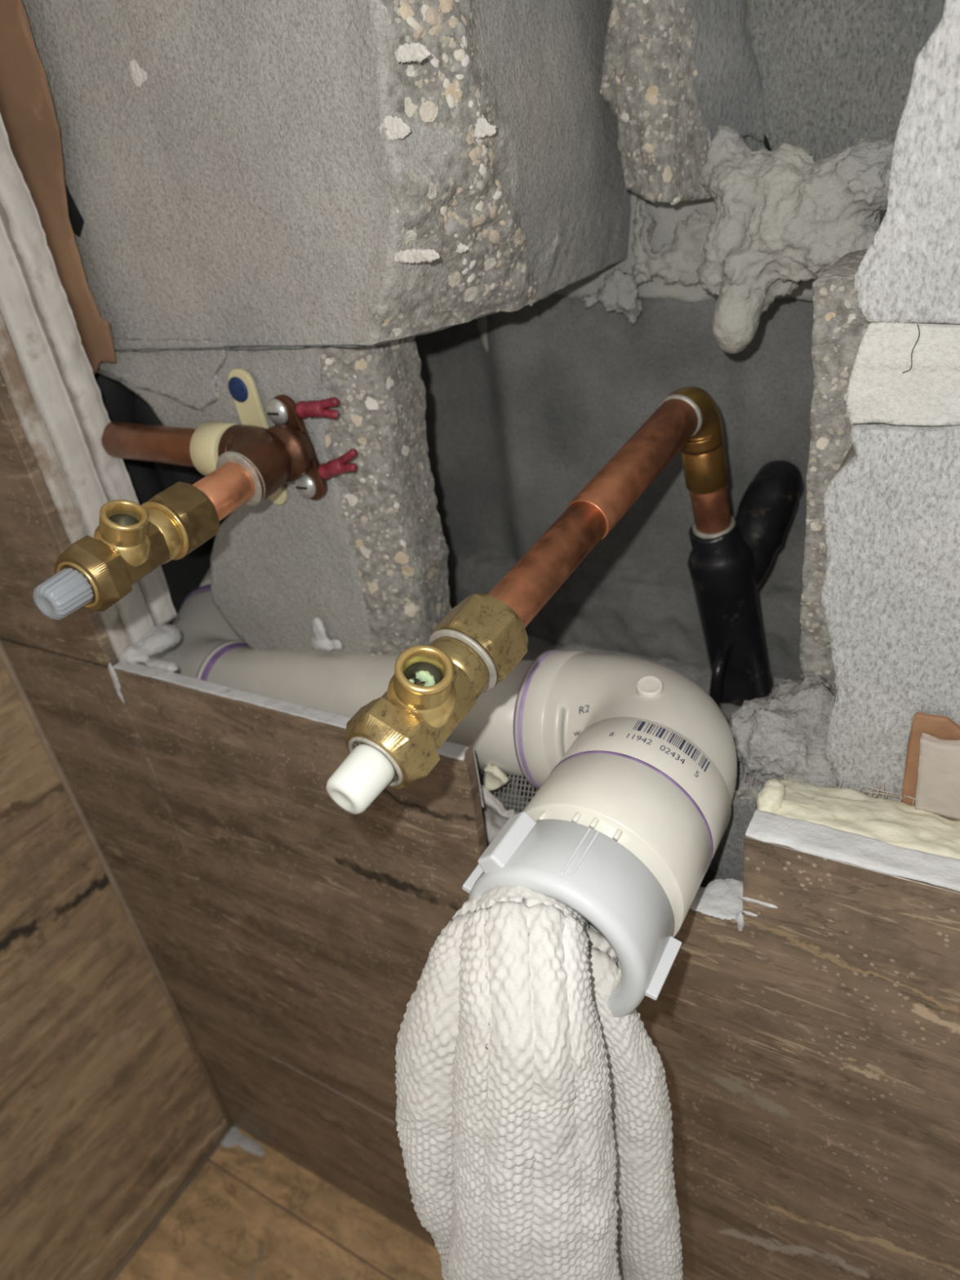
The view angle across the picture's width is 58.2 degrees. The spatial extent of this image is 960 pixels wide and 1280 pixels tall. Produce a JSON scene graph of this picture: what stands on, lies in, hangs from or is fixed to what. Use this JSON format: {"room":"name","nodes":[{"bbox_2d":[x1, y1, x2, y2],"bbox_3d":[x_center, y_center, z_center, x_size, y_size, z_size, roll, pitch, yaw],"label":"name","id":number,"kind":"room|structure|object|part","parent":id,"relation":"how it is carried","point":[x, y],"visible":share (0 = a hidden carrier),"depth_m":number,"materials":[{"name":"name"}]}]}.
{"room":"bathroom under renovation","nodes":[
{"label":"bathroom under renovation","id":0,"kind":"room"},
{"bbox_2d":[0,637,234,1279],"bbox_3d":[-0.424,0.112,0.245,0.033,1.020,0.612,10,35,30],"label":"wall","id":1,"kind":"structure","parent":0,"point":[109,1102],"depth_m":0.55,"materials":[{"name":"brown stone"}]},
{"bbox_2d":[106,1125,444,1279],"bbox_3d":[-0.006,0.606,0.291,0.814,0.034,0.610,10,35,30],"label":"floor","id":2,"kind":"structure","parent":0,"point":[246,1211],"depth_m":0.62,"materials":[{"name":"wood"}]},
{"bbox_2d":[0,0,959,1279],"bbox_3d":[-0.055,-0.057,0.446,1.156,1.033,0.241,10,35,30],"label":"wall","id":3,"kind":"structure","parent":0,"point":[500,234],"depth_m":0.33,"materials":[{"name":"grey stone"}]},
{"bbox_2d":[93,372,216,558],"bbox_3d":[-0.183,-0.102,0.467,0.075,0.130,0.052,10,35,30],"label":"pipe insulation","id":4,"kind":"object","parent":3,"relation":"in","point":[121,403],"visible":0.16,"depth_m":0.45},
{"bbox_2d":[101,394,327,521],"bbox_3d":[-0.154,-0.072,0.363,0.167,0.043,0.073,10,35,30],"label":"copper pipe","id":5,"kind":"object","parent":3,"relation":"attached to","point":[253,463],"visible":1,"depth_m":0.34,"materials":[{"name":"metal"}]},
{"bbox_2d":[32,481,219,620],"bbox_3d":[-0.117,-0.031,0.285,0.028,0.033,0.068,7,34,25],"label":"shutoff valve","id":6,"kind":"object","parent":5,"relation":"attached to","point":[131,540],"visible":1,"depth_m":0.28,"materials":[{"name":"gold metal"}]},
{"bbox_2d":[93,499,150,566],"bbox_3d":[-0.115,-0.035,0.278,0.018,0.016,0.018,32,42,6],"label":"outlet","id":7,"kind":"object","parent":6,"relation":"attached to","point":[122,536],"depth_m":0.27,"materials":[{"name":"gold metal"}]},
{"bbox_2d":[189,368,287,504],"bbox_3d":[-0.103,-0.080,0.357,0.026,0.059,0.024,10,35,30],"label":"clamp","id":8,"kind":"object","parent":5,"relation":"attached to","point":[205,440],"visible":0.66,"depth_m":0.35,"materials":[{"name":"beige plastic"}]},
{"bbox_3d":[-0.074,-0.078,0.350,0.019,0.043,0.003,10,35,30],"label":"ear plate","id":9,"kind":"part","parent":5,"relation":"part of","materials":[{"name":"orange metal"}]},
{"bbox_2d":[295,396,339,418],"bbox_3d":[-0.062,-0.090,0.334,0.021,0.009,0.007,10,35,30],"label":"plug","id":10,"kind":"object","parent":3,"relation":"in","point":[312,408],"visible":1,"depth_m":0.33,"materials":[{"name":"red plastic"}]},
{"bbox_2d":[317,448,357,479],"bbox_3d":[-0.056,-0.070,0.344,0.020,0.014,0.007,10,35,30],"label":"plug","id":11,"kind":"object","parent":3,"relation":"in","point":[333,468],"visible":1,"depth_m":0.34,"materials":[{"name":"red plastic"}]},
{"bbox_2d":[155,567,737,1017],"bbox_3d":[-0.054,0.024,0.412,0.134,0.098,0.426,-29,35,-31],"label":"drain pipe","id":12,"kind":"object","parent":3,"relation":"attached to","point":[632,763],"visible":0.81,"depth_m":0.28,"materials":[{"name":"plastic"}]},
{"bbox_2d":[394,883,683,1279],"bbox_3d":[0.021,0.179,0.276,0.086,0.238,0.084,-6,30,6],"label":"rag","id":13,"kind":"object","parent":12,"relation":"hanging from","point":[534,1120],"visible":0.98,"depth_m":0.24,"materials":[{"name":"white fabric"}]},
{"bbox_2d":[687,460,804,707],"bbox_3d":[0.134,0.001,0.433,0.083,0.164,0.039,-30,36,-32],"label":"pipe insulation","id":14,"kind":"object","parent":3,"relation":"in","point":[726,571],"visible":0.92,"depth_m":0.41,"materials":[{"name":"plastic"}]},
{"bbox_2d":[488,386,735,627],"bbox_3d":[0.051,-0.037,0.323,0.021,0.079,0.186,15,38,36],"label":"copper pipe","id":15,"kind":"object","parent":14,"relation":"attached to","point":[688,420],"visible":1,"depth_m":0.31,"materials":[{"name":"brown metal"}]},
{"bbox_2d":[325,592,528,814],"bbox_3d":[-0.015,0.016,0.245,0.028,0.038,0.077,13,37,34],"label":"shutoff valve","id":16,"kind":"object","parent":15,"relation":"attached to","point":[393,740],"visible":1,"depth_m":0.23,"materials":[{"name":"gold metal"}]},
{"bbox_2d":[386,644,455,728],"bbox_3d":[-0.016,0.013,0.236,0.020,0.017,0.020,30,54,15],"label":"outlet","id":17,"kind":"object","parent":16,"relation":"attached to","point":[420,693],"depth_m":0.23,"materials":[{"name":"gold metal"}]},
{"bbox_2d":[901,711,959,820],"bbox_3d":[0.162,0.044,0.262,0.059,0.039,0.006,10,35,30],"label":"scrap","id":18,"kind":"object","parent":3,"relation":"on","point":[931,775],"visible":1,"depth_m":0.27,"materials":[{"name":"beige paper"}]}
]}

